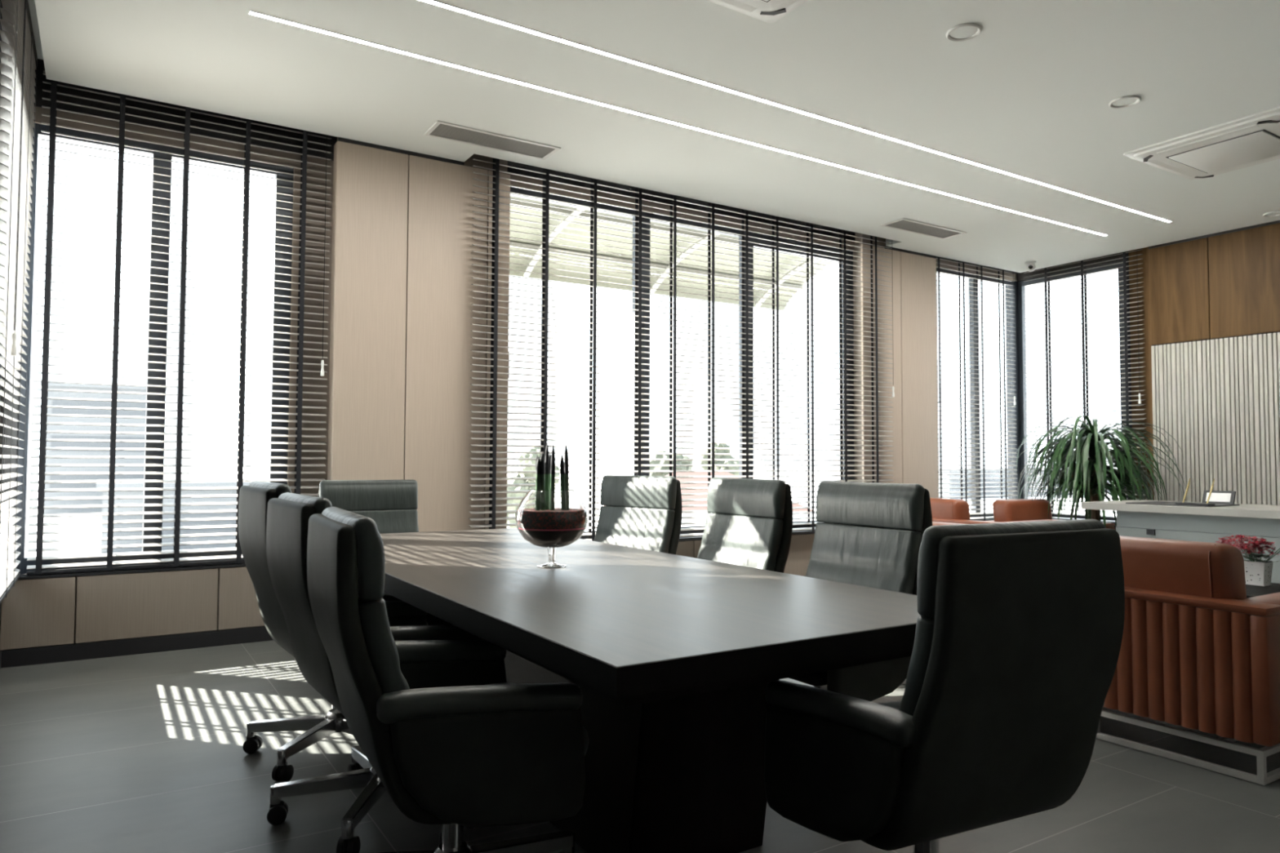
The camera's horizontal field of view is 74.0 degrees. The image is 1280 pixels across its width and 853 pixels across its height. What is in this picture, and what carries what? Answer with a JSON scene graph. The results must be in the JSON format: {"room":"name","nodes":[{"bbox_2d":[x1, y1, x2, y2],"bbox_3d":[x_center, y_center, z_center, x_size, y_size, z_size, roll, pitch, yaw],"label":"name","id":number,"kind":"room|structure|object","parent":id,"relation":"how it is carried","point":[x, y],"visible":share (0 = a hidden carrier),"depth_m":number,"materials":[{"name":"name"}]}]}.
{"room":"office","nodes":[
{"label":"office","id":0,"kind":"room"},
{"bbox_2d":[0,0,20,623],"bbox_3d":[-1.275,-0.547,1.073,0.200,3.470,9.140,2,-3,-32],"label":"wall","id":1,"kind":"structure","parent":0,"point":[8,431],"depth_m":4.82,"materials":[{"name":"grey"}]},
{"bbox_2d":[0,651,1,669],"bbox_3d":[-1.149,1.138,0.920,0.012,0.092,8.854,2,-3,-32],"label":"baseboard","id":2,"kind":"structure","parent":1,"relation":"attached to","point":[0,651],"depth_m":4.63,"materials":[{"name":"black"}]},
{"bbox_2d":[0,353,2,412],"bbox_3d":[-3.330,-0.390,4.308,0.060,2.440,1.170,2,-3,-32],"label":"window","id":3,"kind":"structure","parent":1,"relation":"in","point":[0,353],"depth_m":4.79,"materials":[{"name":"grey"}]},
{"bbox_2d":[0,0,37,604],"bbox_3d":[-3.091,-0.656,4.202,0.076,2.935,1.360,2,-3,-32],"label":"blind","id":4,"kind":"object","parent":3,"relation":"attached to","point":[18,55],"visible":1,"depth_m":4.04,"materials":[{"name":"grey"}]},
{"bbox_2d":[0,106,1017,650],"bbox_3d":[0.473,-0.901,7.432,9.920,4.700,0.280,2,-3,-32],"label":"wall","id":5,"kind":"structure","parent":0,"point":[399,361],"depth_m":5.94,"materials":[{"name":"brown"}]},
{"bbox_2d":[14,122,293,574],"bbox_3d":[-2.957,-0.444,5.285,1.450,2.610,0.060,2,-3,-32],"label":"window","id":6,"kind":"structure","parent":5,"relation":"in","point":[24,563],"depth_m":5.25,"materials":[{"name":"grey"}]},
{"bbox_2d":[26,62,331,574],"bbox_3d":[-2.770,-0.612,5.267,1.600,2.935,0.076,2,-3,-32],"label":"blind","id":7,"kind":"object","parent":6,"relation":"attached to","point":[42,472],"visible":0.88,"depth_m":5.18,"materials":[{"name":"grey"}]},
{"bbox_2d":[33,58,337,161],"bbox_3d":[-2.826,-1.977,5.362,1.760,0.280,0.012,2,-3,-32],"label":"window blind","id":8,"kind":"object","parent":5,"relation":"attached to","point":[41,77],"depth_m":5.30,"materials":[{"name":"black"}]},
{"bbox_2d":[337,137,464,165],"bbox_3d":[-1.663,-1.926,5.967,0.885,0.024,0.023,2,-3,-32],"label":"trim","id":9,"kind":"structure","parent":5,"relation":"attached to","point":[340,139],"depth_m":5.94,"materials":[{"name":"black metal"}]},
{"bbox_2d":[0,575,805,667],"bbox_3d":[0.411,1.393,7.154,9.310,0.092,0.036,2,-3,-32],"label":"baseboard","id":10,"kind":"structure","parent":5,"relation":"attached to","point":[109,648],"depth_m":4.99,"materials":[{"name":"black"}]},
{"bbox_2d":[17,533,813,579],"bbox_3d":[0.530,0.962,7.313,9.660,0.012,0.144,2,-3,-32],"label":"trim","id":11,"kind":"structure","parent":5,"relation":"attached to","point":[23,576],"depth_m":5.03,"materials":[{"name":"black"}]},
{"bbox_2d":[509,195,832,310],"bbox_3d":[0.190,-2.264,9.530,6.870,0.810,3.480,2,-3,-32],"label":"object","id":12,"kind":"object","parent":5,"relation":"attached to","point":[513,228],"visible":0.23,"depth_m":10.79,"materials":[{"name":"grey"}]},
{"bbox_2d":[508,186,854,539],"bbox_3d":[0.529,-0.424,7.454,3.780,2.770,0.112,2,-3,-32],"label":"window","id":13,"kind":"structure","parent":5,"relation":"in","point":[513,189],"depth_m":7.73,"materials":[{"name":"grey"}]},
{"bbox_2d":[507,160,855,241],"bbox_3d":[0.541,-1.957,7.486,4.200,0.125,0.012,2,-3,-32],"label":"trim","id":14,"kind":"structure","parent":5,"relation":"attached to","point":[511,170],"depth_m":7.28,"materials":[{"name":"black"}]},
{"bbox_2d":[884,245,936,258],"bbox_3d":[2.799,-1.797,8.779,0.765,0.024,0.023,2,-3,-32],"label":"trim","id":15,"kind":"structure","parent":5,"relation":"attached to","point":[890,248],"depth_m":8.77,"materials":[{"name":"black metal"}]},
{"bbox_2d":[936,256,1017,273],"bbox_3d":[3.729,-1.865,9.496,1.600,0.125,0.012,2,-3,-32],"label":"trim","id":16,"kind":"structure","parent":5,"relation":"attached to","point":[936,256],"depth_m":9.53,"materials":[{"name":"black metal"}]},
{"bbox_2d":[936,266,1020,519],"bbox_3d":[3.802,-0.330,9.517,1.560,2.770,0.112,2,-3,-32],"label":"window","id":17,"kind":"structure","parent":5,"relation":"in","point":[1014,283],"depth_m":9.81,"materials":[{"name":"grey metal"}]},
{"bbox_2d":[936,256,1017,520],"bbox_3d":[3.708,-0.424,9.351,1.380,2.935,0.076,2,-3,-32],"label":"blind","id":18,"kind":"object","parent":17,"relation":"attached to","point":[981,518],"visible":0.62,"depth_m":9.34,"materials":[{"name":"grey"}]},
{"bbox_2d":[0,640,1279,852],"bbox_3d":[2.882,1.362,3.507,9.920,0.120,9.340,2,-3,-32],"label":"floor","id":19,"kind":"structure","parent":0,"point":[144,753],"depth_m":3.01,"materials":[{"name":"grey tile"}]},
{"bbox_2d":[238,480,428,782],"bbox_3d":[-1.188,0.750,3.389,0.694,1.062,0.692,2,-3,-35],"label":"office chair","id":20,"kind":"object","parent":19,"relation":"on","point":[254,498],"visible":0.28,"depth_m":3.23,"materials":[{"name":"grey leather"}]},
{"bbox_2d":[317,480,418,594],"bbox_3d":[-1.475,0.827,4.878,0.763,1.027,0.714,2,-3,-30],"label":"office chair","id":21,"kind":"object","parent":19,"relation":"on","point":[393,504],"visible":0.12,"depth_m":5.10,"materials":[{"name":"grey leather"}]},
{"bbox_2d":[349,509,418,533],"bbox_3d":[-1.598,0.687,5.051,0.570,0.372,0.164,2,-3,-30],"label":"cushion","id":22,"kind":"object","parent":21,"relation":"on","point":[387,521],"depth_m":5.12,"materials":[{"name":"grey leather"}]},
{"bbox_2d":[266,492,484,852],"bbox_3d":[-0.846,0.741,2.826,0.694,1.038,0.668,2,-3,-34],"label":"office chair","id":23,"kind":"object","parent":19,"relation":"on","point":[288,515],"visible":0.35,"depth_m":2.64,"materials":[{"name":"grey leather"}]},
{"bbox_2d":[306,506,589,852],"bbox_3d":[-0.474,0.726,2.212,0.694,1.022,0.692,1,-3,-28],"label":"office chair","id":24,"kind":"object","parent":19,"relation":"on","point":[455,744],"visible":0.98,"depth_m":1.93,"materials":[{"name":"grey leather"}]},
{"bbox_2d":[358,598,409,693],"bbox_3d":[-0.668,0.578,2.106,0.164,0.372,0.518,1,-3,-28],"label":"cushion","id":25,"kind":"object","parent":24,"relation":"on","point":[377,648],"depth_m":1.87,"materials":[{"name":"grey leather"}]},
{"bbox_2d":[593,475,682,555],"bbox_3d":[-0.175,0.807,4.718,0.764,1.062,0.684,-2,-3,42],"label":"office chair","id":26,"kind":"object","parent":19,"relation":"on","point":[639,512],"visible":0.28,"depth_m":4.82,"materials":[{"name":"grey leather"}]},
{"bbox_2d":[593,506,675,553],"bbox_3d":[-0.051,0.650,4.864,0.554,0.372,0.164,-2,-3,42],"label":"cushion","id":27,"kind":"object","parent":26,"relation":"on","point":[652,528],"depth_m":4.81,"materials":[{"name":"grey leather"}]},
{"bbox_2d":[380,528,919,852],"bbox_3d":[-0.391,0.907,3.322,1.225,0.750,3.230,2,-3,-32],"label":"conference table","id":28,"kind":"object","parent":19,"relation":"on","point":[673,659],"visible":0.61,"depth_m":2.37,"materials":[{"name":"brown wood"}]},
{"bbox_2d":[515,488,588,568],"bbox_3d":[-0.332,0.383,3.207,0.274,0.288,0.274,2,-3,-32],"label":"glass goblet","id":29,"kind":"object","parent":28,"relation":"on","point":[551,520],"visible":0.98,"depth_m":3.11,"materials":[{"name":"clear glass"}]},
{"bbox_3d":[-0.332,0.415,3.206,0.248,0.061,0.248,2,-3,-32],"label":"sand","id":30,"kind":"object","parent":29,"relation":"in","visible":0},
{"bbox_3d":[-0.332,0.381,3.207,0.251,0.006,0.251,2,-3,-32],"label":"sand","id":31,"kind":"object","parent":30,"relation":"on","visible":0},
{"bbox_3d":[-0.332,0.346,3.209,0.264,0.064,0.264,2,-3,-32],"label":"gravel","id":32,"kind":"object","parent":31,"relation":"on","visible":0},
{"bbox_2d":[535,443,568,490],"bbox_3d":[-0.334,0.189,3.220,0.128,0.253,0.078,1,-2,-12],"label":"snake plant","id":33,"kind":"object","parent":32,"relation":"on","point":[544,468],"visible":0.76,"depth_m":3.19,"materials":[{"name":"green plant"}]},
{"bbox_2d":[697,477,792,573],"bbox_3d":[0.300,0.782,4.037,0.701,1.062,0.727,2,-3,-32],"label":"office chair","id":34,"kind":"object","parent":19,"relation":"on","point":[750,525],"visible":0.34,"depth_m":4.11,"materials":[{"name":"grey leather"}]},
{"bbox_2d":[697,512,782,571],"bbox_3d":[0.473,0.625,4.180,0.164,0.372,0.554,2,-3,-32],"label":"cushion","id":35,"kind":"object","parent":34,"relation":"on","point":[750,540],"depth_m":4.11,"materials":[{"name":"grey leather"}]},
{"bbox_2d":[788,480,932,701],"bbox_3d":[0.706,0.758,3.404,0.694,1.062,0.715,2,-3,-32],"label":"office chair","id":36,"kind":"object","parent":19,"relation":"on","point":[870,535],"visible":0.38,"depth_m":3.40,"materials":[{"name":"grey leather"}]},
{"bbox_2d":[805,522,921,594],"bbox_3d":[0.900,0.599,3.504,0.164,0.372,0.554,2,-3,-32],"label":"cushion","id":37,"kind":"object","parent":36,"relation":"on","point":[882,556],"depth_m":3.45,"materials":[{"name":"grey leather"}]},
{"bbox_2d":[764,519,1124,852],"bbox_3d":[0.678,0.722,2.010,0.685,1.022,0.678,1,-3,-26],"label":"office chair","id":38,"kind":"object","parent":19,"relation":"on","point":[1020,626],"visible":1,"depth_m":1.77,"materials":[{"name":"grey leather"}]},
{"bbox_2d":[898,614,934,715],"bbox_3d":[0.776,0.572,1.844,0.518,0.372,0.164,1,-3,-26],"label":"cushion","id":39,"kind":"object","parent":38,"relation":"on","point":[922,664],"depth_m":1.70,"materials":[{"name":"grey leather"}]},
{"bbox_2d":[929,497,1057,524],"bbox_3d":[2.913,1.037,7.337,0.800,0.829,1.140,2,-3,-32],"label":"leather sofa","id":40,"kind":"object","parent":19,"relation":"on","point":[943,510],"visible":0.16,"depth_m":7.20,"materials":[{"name":"brown leather"}]},
{"bbox_2d":[929,497,969,519],"bbox_3d":[2.599,0.824,7.443,0.218,0.390,0.600,2,-3,-32],"label":"cushion","id":41,"kind":"object","parent":40,"relation":"on","point":[944,508],"depth_m":7.22,"materials":[{"name":"leather"}]},
{"bbox_2d":[987,497,1115,529],"bbox_3d":[3.705,1.073,7.777,0.950,0.799,0.780,2,-3,-32],"label":"leather sofa","id":42,"kind":"object","parent":19,"relation":"on","point":[1019,509],"visible":0.22,"depth_m":7.82,"materials":[{"name":"brown leather"}]},
{"bbox_2d":[992,498,1052,522],"bbox_3d":[3.589,0.863,7.952,0.690,0.360,0.215,2,-3,-32],"label":"cushion","id":43,"kind":"object","parent":42,"relation":"on","point":[1019,509],"depth_m":7.83,"materials":[{"name":"leather"}]},
{"bbox_2d":[902,521,1279,785],"bbox_3d":[2.001,0.905,4.175,0.880,0.834,2.220,2,-3,-32],"label":"leather sofa","id":44,"kind":"object","parent":19,"relation":"on","point":[1197,653],"visible":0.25,"depth_m":3.23,"materials":[{"name":"brown leather"}]},
{"bbox_2d":[932,521,961,525],"bbox_3d":[1.538,0.697,4.441,0.218,0.395,0.910,2,-3,-32],"label":"cushion","id":45,"kind":"object","parent":44,"relation":"on","point":[934,523],"depth_m":4.34,"materials":[{"name":"leather"}]},
{"bbox_2d":[1119,535,1246,599],"bbox_3d":[2.042,0.666,3.643,0.218,0.395,0.940,2,-3,-32],"label":"cushion","id":46,"kind":"object","parent":44,"relation":"on","point":[1205,570],"depth_m":3.32,"materials":[{"name":"leather"}]},
{"bbox_2d":[1008,414,1186,526],"bbox_3d":[4.364,0.694,8.121,1.487,1.596,1.487,2,-3,-32],"label":"dracaena","id":47,"kind":"object","parent":19,"relation":"on","point":[1087,442],"visible":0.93,"depth_m":7.88,"materials":[{"name":"green plant"}]},
{"bbox_2d":[1081,499,1279,583],"bbox_3d":[4.751,1.017,6.392,0.900,0.815,2.400,2,-3,-32],"label":"office desk","id":48,"kind":"object","parent":19,"relation":"on","point":[1189,523],"visible":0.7,"depth_m":6.50,"materials":[{"name":"white"}]},
{"bbox_2d":[1146,528,1155,534],"bbox_3d":[4.074,0.841,6.777,0.013,0.042,0.060,2,-3,-32],"label":"socket","id":49,"kind":"object","parent":48,"relation":"attached to","point":[1148,531],"depth_m":6.77,"materials":[{"name":"black plastic"}]},
{"bbox_2d":[1125,501,1239,506],"bbox_3d":[4.332,0.619,6.794,0.540,0.008,0.600,2,-3,-32],"label":"desk pad","id":50,"kind":"object","parent":48,"relation":"on","point":[1156,503],"visible":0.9,"depth_m":6.71,"materials":[{"name":"black"}]},
{"bbox_2d":[1175,478,1215,506],"bbox_3d":[4.279,0.502,6.545,0.100,0.206,0.252,2,-3,-32],"label":"stand","id":51,"kind":"object","parent":50,"relation":"on","point":[1206,504],"visible":1,"depth_m":6.50,"materials":[{"name":"gold metal"}]},
{"bbox_2d":[1201,490,1235,504],"bbox_3d":[4.640,0.571,6.813,0.049,0.111,0.230,2,-3,-32],"label":"picture frame","id":52,"kind":"object","parent":50,"relation":"on","point":[1216,496],"visible":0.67,"depth_m":6.80,"materials":[{"name":"silver metal"}]},
{"bbox_2d":[1244,579,1279,598],"bbox_3d":[3.457,1.160,5.156,0.700,0.420,1.000,2,-3,-32],"label":"coffee table","id":53,"kind":"object","parent":19,"relation":"on","point":[1251,590],"visible":0.02,"depth_m":4.89,"materials":[{"name":"brown wood"}]},
{"bbox_2d":[1216,534,1279,586],"bbox_3d":[3.668,0.803,5.131,0.341,0.293,0.330,-1,-2,19],"label":"flower pot","id":54,"kind":"object","parent":53,"relation":"on","point":[1258,571],"visible":0.89,"depth_m":5.07,"materials":[{"name":"white ceramic"}]},
{"bbox_2d":[27,0,1279,272],"bbox_3d":[2.894,-2.155,3.648,9.920,0.280,9.340,2,-3,-32],"label":"ceiling","id":55,"kind":"structure","parent":0,"point":[1029,95],"depth_m":4.96,"materials":[{"name":"white paint"}]},
{"bbox_2d":[424,120,560,159],"bbox_3d":[-0.993,-1.939,5.783,0.880,0.008,0.270,2,-3,-32],"label":"ceiling vent","id":56,"kind":"object","parent":55,"relation":"in","point":[441,130],"visible":1,"depth_m":5.77,"materials":[{"name":"white plastic"}]},
{"bbox_2d":[248,10,1107,235],"bbox_3d":[1.281,-1.919,6.129,7.519,0.004,0.034,2,-3,-32],"label":"recessed light","id":57,"kind":"object","parent":55,"relation":"in","point":[251,12],"visible":1,"depth_m":5.19,"materials":[{"name":"white plastic"}]},
{"bbox_2d":[705,0,808,23],"bbox_3d":[0.497,-2.001,3.525,0.980,0.056,0.980,2,-3,-32],"label":"air conditioner","id":58,"kind":"object","parent":55,"relation":"attached to","point":[770,11],"visible":1,"depth_m":4.00,"materials":[{"name":"white plastic"}]},
{"bbox_2d":[760,8,786,15],"bbox_3d":[0.633,-1.967,4.037,0.124,0.008,0.042,0,-2,13],"label":"outlet","id":59,"kind":"object","parent":58,"relation":"attached to","point":[763,11],"depth_m":4.02,"materials":[{"name":"black"}]},
{"bbox_2d":[417,0,1172,222],"bbox_3d":[1.616,-1.937,5.667,7.486,0.004,0.034,2,-3,-32],"label":"recessed light","id":60,"kind":"object","parent":55,"relation":"in","point":[430,2],"visible":1,"depth_m":5.01,"materials":[{"name":"white plastic"}]},
{"bbox_2d":[880,217,966,239],"bbox_3d":[2.650,-1.840,7.925,0.880,0.008,0.270,2,-3,-32],"label":"ceiling vent","id":61,"kind":"object","parent":55,"relation":"in","point":[904,224],"visible":1,"depth_m":7.92,"materials":[{"name":"white plastic"}]},
{"bbox_2d":[946,23,981,41],"bbox_3d":[1.634,-1.988,4.290,0.168,0.012,0.168,2,-3,-32],"label":"ceiling speaker","id":62,"kind":"object","parent":55,"relation":"attached to","point":[964,32],"visible":1,"depth_m":4.29,"materials":[{"name":"white plastic"}]},
{"bbox_2d":[1024,260,1036,271],"bbox_3d":[4.235,-1.733,9.212,0.117,0.108,0.116,2,-3,-32],"label":"security camera","id":63,"kind":"object","parent":55,"relation":"attached to","point":[1030,267],"visible":1,"depth_m":9.18,"materials":[{"name":"white plastic"}]},
{"bbox_2d":[1108,95,1141,108],"bbox_3d":[2.914,-1.950,5.109,0.168,0.012,0.168,2,-3,-32],"label":"ceiling speaker","id":64,"kind":"object","parent":55,"relation":"attached to","point":[1126,101],"visible":1,"depth_m":5.10,"materials":[{"name":"white plastic"}]},
{"bbox_2d":[1123,106,1279,179],"bbox_3d":[4.070,-1.895,5.824,0.980,0.056,0.980,2,-3,-32],"label":"air conditioner","id":65,"kind":"object","parent":55,"relation":"attached to","point":[1253,140],"visible":1,"depth_m":5.77,"materials":[{"name":"white plastic"}]},
{"bbox_2d":[1143,155,1152,162],"bbox_3d":[3.557,-1.880,5.960,0.042,0.008,0.124,0,-2,13],"label":"outlet","id":66,"kind":"object","parent":65,"relation":"attached to","point":[1146,157],"depth_m":5.95,"materials":[{"name":"black plastic"}]},
{"bbox_2d":[1194,174,1213,177],"bbox_3d":[4.206,-1.862,6.336,0.124,0.008,0.042,0,-2,13],"label":"outlet","id":67,"kind":"object","parent":65,"relation":"attached to","point":[1201,175],"depth_m":6.32,"materials":[{"name":"black"}]},
{"bbox_2d":[1168,130,1279,173],"bbox_3d":[4.070,-1.873,5.823,0.570,0.011,0.570,2,-3,-32],"label":"grille","id":68,"kind":"object","parent":65,"relation":"attached to","point":[1256,145],"depth_m":5.80,"materials":[{"name":"white plastic"}]},
{"bbox_2d":[1257,120,1279,124],"bbox_3d":[3.934,-1.904,5.311,0.124,0.008,0.042,0,-2,13],"label":"outlet","id":69,"kind":"object","parent":65,"relation":"attached to","point":[1259,122],"depth_m":5.32,"materials":[{"name":"black"}]},
{"bbox_2d":[1262,210,1279,217],"bbox_3d":[5.519,-1.849,7.388,0.168,0.012,0.168,2,-3,-32],"label":"ceiling speaker","id":70,"kind":"object","parent":55,"relation":"attached to","point":[1276,213],"visible":1,"depth_m":7.40,"materials":[{"name":"white plastic"}]},
{"bbox_3d":[0.646,-2.020,7.313,4.450,0.011,0.217,2,-3,-32],"label":"trim","id":71,"kind":"structure","parent":55,"relation":"attached to","visible":0},
{"bbox_2d":[468,157,654,541],"bbox_3d":[-0.551,-0.554,6.495,1.545,2.935,0.057,2,-3,-32],"label":"blind","id":72,"kind":"object","parent":71,"relation":"hanging from","point":[492,478],"visible":0.7,"depth_m":6.44,"materials":[{"name":"grey"}]},
{"bbox_2d":[651,194,759,540],"bbox_3d":[0.576,-0.522,7.205,1.100,2.935,0.057,2,-3,-32],"label":"blind","id":73,"kind":"object","parent":71,"relation":"hanging from","point":[708,431],"visible":0.77,"depth_m":7.18,"materials":[{"name":"grey"}]},
{"bbox_2d":[756,215,894,533],"bbox_3d":[1.774,-0.488,7.948,1.700,2.935,0.076,2,-3,-32],"label":"blind","id":74,"kind":"object","parent":71,"relation":"hanging from","point":[778,449],"visible":0.78,"depth_m":7.89,"materials":[{"name":"grey"}]},
{"bbox_2d":[1017,222,1279,530],"bbox_3d":[6.834,-0.312,6.184,0.462,3.470,9.140,2,-3,-32],"label":"wall","id":75,"kind":"structure","parent":0,"point":[1211,308],"depth_m":8.04,"materials":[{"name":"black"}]},
{"bbox_2d":[1017,261,1127,523],"bbox_3d":[4.774,-0.332,9.381,0.060,2.770,1.260,2,-3,-32],"label":"window","id":76,"kind":"structure","parent":75,"relation":"in","point":[1020,300],"depth_m":9.84,"materials":[{"name":"grey"}]},
{"bbox_2d":[1023,248,1146,525],"bbox_3d":[4.761,-0.428,9.163,0.076,2.935,1.300,2,-3,-32],"label":"blind","id":77,"kind":"object","parent":76,"relation":"attached to","point":[1126,335],"visible":0.66,"depth_m":9.14,"materials":[{"name":"grey"}]},
{"bbox_2d":[1148,220,1279,248],"bbox_3d":[7.114,-1.916,5.416,0.026,0.024,7.440,2,-3,-32],"label":"trim","id":78,"kind":"structure","parent":75,"relation":"attached to","point":[1277,221],"depth_m":8.03,"materials":[{"name":"black metal"}]},
{"label":"outside","id":79,"kind":"structure","parent":0,"visible":0},
{"bbox_2d":[25,466,1119,557],"bbox_3d":[-101.801,15.101,254.629,700.000,0.200,660.000,2,-3,-32],"label":"ground","id":80,"kind":"structure","parent":79,"point":[30,477],"depth_m":124.89,"materials":[{"name":"grey concrete"}]},
{"bbox_2d":[40,382,166,517],"bbox_3d":[-50.688,2.238,80.320,9.600,11.900,9.600,2,-3,-32],"label":"building","id":81,"kind":"structure","parent":80,"relation":"on","point":[51,385],"depth_m":75.84,"materials":[{"name":"grey"}]},
{"bbox_2d":[96,478,268,553],"bbox_3d":[-24.838,5.374,55.109,17.600,3.800,10.600,2,-3,-32],"label":"building","id":82,"kind":"structure","parent":80,"relation":"on","point":[136,485],"depth_m":48.44,"materials":[{"name":"grey"}]},
{"bbox_2d":[506,447,540,528],"bbox_3d":[-3.284,3.308,23.329,1.590,5.547,1.644,2,-3,-32],"label":"tree","id":83,"kind":"object","parent":80,"relation":"on","point":[532,449],"visible":0.3,"depth_m":22.88,"materials":[{"name":"green plant"}]},
{"bbox_2d":[517,463,559,488],"bbox_3d":[-3.233,3.637,27.978,1.811,5.263,1.492,2,-3,-32],"label":"tree","id":84,"kind":"object","parent":80,"relation":"on","point":[557,468],"visible":0.05,"depth_m":27.76,"materials":[{"name":"green plant"}]},
{"bbox_2d":[649,450,693,475],"bbox_3d":[0.965,3.630,30.508,2.308,5.510,2.236,2,-3,-32],"label":"tree","id":85,"kind":"object","parent":80,"relation":"on","point":[651,456],"visible":0.18,"depth_m":29.97,"materials":[{"name":"green plant"}]},
{"bbox_2d":[603,471,815,526],"bbox_3d":[1.871,3.807,26.122,6.000,4.800,5.200,0,-2,-1],"label":"house","id":86,"kind":"structure","parent":80,"relation":"on","point":[705,473],"depth_m":24.44,"materials":[{"name":"grey"}]},
{"bbox_2d":[697,440,739,475],"bbox_3d":[3.104,3.491,32.334,1.792,5.948,1.854,2,-3,-32],"label":"tree","id":87,"kind":"object","parent":80,"relation":"on","point":[702,451],"visible":0.14,"depth_m":32.00,"materials":[{"name":"green plant"}]},
{"bbox_2d":[938,467,1110,498],"bbox_3d":[56.032,8.557,132.078,40.600,4.200,12.600,2,-3,-32],"label":"building","id":88,"kind":"structure","parent":80,"relation":"on","point":[981,471],"depth_m":120.30,"materials":[{"name":"grey"}]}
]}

